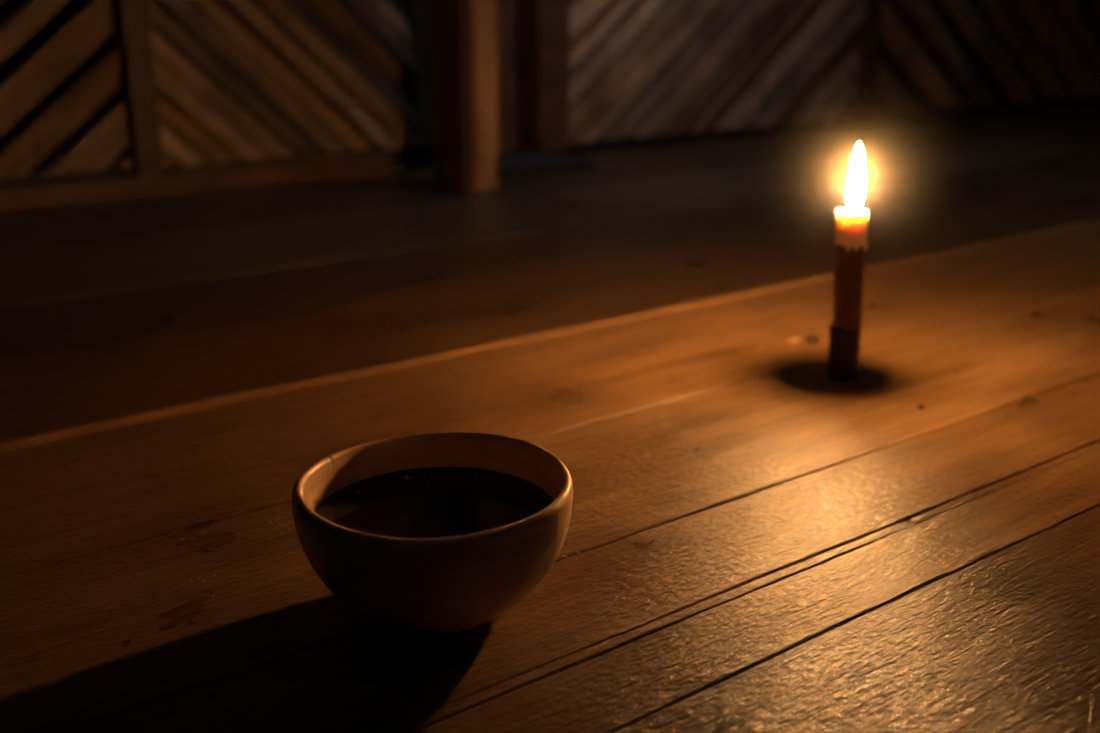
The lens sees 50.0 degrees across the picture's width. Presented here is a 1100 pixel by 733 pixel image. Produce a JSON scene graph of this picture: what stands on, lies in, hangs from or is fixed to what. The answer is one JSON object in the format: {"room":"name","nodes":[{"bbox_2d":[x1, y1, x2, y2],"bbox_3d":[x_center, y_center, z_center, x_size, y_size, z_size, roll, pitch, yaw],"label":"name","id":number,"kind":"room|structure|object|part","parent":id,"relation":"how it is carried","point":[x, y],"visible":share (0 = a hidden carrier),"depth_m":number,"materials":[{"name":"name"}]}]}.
{"room":"wooden cabin interior","nodes":[
{"label":"wooden cabin interior","id":0,"kind":"room"},
{"bbox_2d":[0,103,1099,732],"bbox_3d":[1.224,-0.109,1.224,5.800,0.015,3.051,-13,21,-35],"label":"floor","id":1,"kind":"structure","parent":0,"point":[751,559],"depth_m":0.74,"materials":[{"name":"brown wood"}]},
{"bbox_2d":[292,432,573,634],"bbox_3d":[-0.050,0.077,0.515,0.119,0.062,0.121,8,19,25],"label":"bowl","id":2,"kind":"object","parent":1,"relation":"on","point":[456,584],"visible":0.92,"depth_m":0.47,"materials":[{"name":"brown ceramic"}]},
{"bbox_2d":[314,467,552,538],"bbox_3d":[-0.050,0.081,0.516,0.107,0.038,0.106,-13,21,-35],"label":"liquid","id":3,"kind":"object","parent":2,"relation":"in","point":[430,502],"visible":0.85,"depth_m":0.52,"materials":[{"name":"black liquid"}]},
{"bbox_2d":[430,0,498,191],"bbox_3d":[-0.117,-1.302,1.341,0.056,2.200,0.082,-13,21,-35],"label":"post","id":4,"kind":"object","parent":1,"relation":"on","point":[463,32],"visible":1,"depth_m":1.61,"materials":[{"name":"brown wood"}]},
{"bbox_2d":[496,0,517,150],"bbox_3d":[-0.107,-1.398,1.614,0.091,2.182,0.060,-13,21,-35],"label":"board","id":5,"kind":"object","parent":1,"relation":"on","point":[506,9],"visible":0.29,"depth_m":1.90,"materials":[{"name":"brown wood"}]},
{"bbox_2d":[498,150,595,179],"bbox_3d":[-0.049,-0.317,1.846,0.180,0.016,0.168,-13,21,-35],"label":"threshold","id":6,"kind":"object","parent":1,"relation":"on","point":[527,163],"visible":0.71,"depth_m":1.80,"materials":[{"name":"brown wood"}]},
{"bbox_2d":[788,338,799,341],"bbox_3d":[0.191,-0.021,0.924,0.013,0.003,0.007,-13,21,-35],"label":"bit","id":7,"kind":"object","parent":1,"relation":"on","point":[790,339],"visible":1,"depth_m":0.92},
{"bbox_2d":[805,334,819,344],"bbox_3d":[0.204,-0.021,0.918,0.013,0.007,0.010,-13,21,-35],"label":"bit","id":8,"kind":"object","parent":1,"relation":"on","point":[813,339],"visible":1,"depth_m":0.91,"materials":[{"name":"brown wood"}]},
{"bbox_2d":[826,143,868,381],"bbox_3d":[0.206,-0.071,0.812,0.024,0.165,0.024,-13,21,-35],"label":"candle","id":9,"kind":"object","parent":1,"relation":"on","point":[851,224],"visible":1,"depth_m":0.81,"materials":[{"name":"brown wax"}]},
{"bbox_2d":[905,513,912,518],"bbox_3d":[0.186,0.077,0.611,0.004,0.003,0.003,-3,18,-9],"label":"grit","id":10,"kind":"object","parent":1,"relation":"on","point":[909,515],"visible":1,"depth_m":0.61,"materials":[{"name":"brown"}]},
{"bbox_2d":[0,0,1099,185],"bbox_3d":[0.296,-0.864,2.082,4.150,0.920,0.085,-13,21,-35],"label":"wall","id":11,"kind":"structure","parent":0,"point":[593,75],"depth_m":1.91,"materials":[{"name":"brown wood"}]},
{"bbox_3d":[-0.946,-0.573,1.187,0.953,0.820,0.035,-13,21,-35],"label":"plank panel","id":12,"kind":"part","parent":11,"relation":"part of","materials":[{"name":"brown wood"}]},
{"bbox_2d":[0,153,389,212],"bbox_3d":[-0.845,-0.176,1.373,1.485,0.030,0.034,-13,21,-35],"label":"baseboard","id":13,"kind":"structure","parent":11,"relation":"attached to","point":[63,193],"depth_m":1.61,"materials":[{"name":"brown wood"}]},
{"bbox_3d":[-0.785,-0.211,1.462,1.475,0.045,0.045,-13,21,-35],"label":"rail","id":14,"kind":"part","parent":11,"relation":"part of","materials":[{"name":"brown wood"}]},
{"bbox_3d":[-0.373,-0.700,1.598,0.404,0.824,0.035,-13,21,-35],"label":"plank panel","id":15,"kind":"part","parent":11,"relation":"part of","materials":[{"name":"brown wood"}]},
{"bbox_3d":[0.322,-0.847,2.095,0.748,0.840,0.041,-13,21,-35],"label":"plank panel","id":16,"kind":"part","parent":11,"relation":"part of","materials":[{"name":"brown wood"}]},
{"bbox_3d":[0.951,-0.590,2.708,2.364,0.022,0.048,-13,21,-35],"label":"rail","id":17,"kind":"part","parent":11,"relation":"part of","materials":[{"name":"brown wood"}]},
{"bbox_3d":[1.290,-1.063,2.785,1.564,0.840,0.046,-13,21,-35],"label":"plank panel","id":18,"kind":"part","parent":11,"relation":"part of","materials":[{"name":"brown wood"}]}
]}

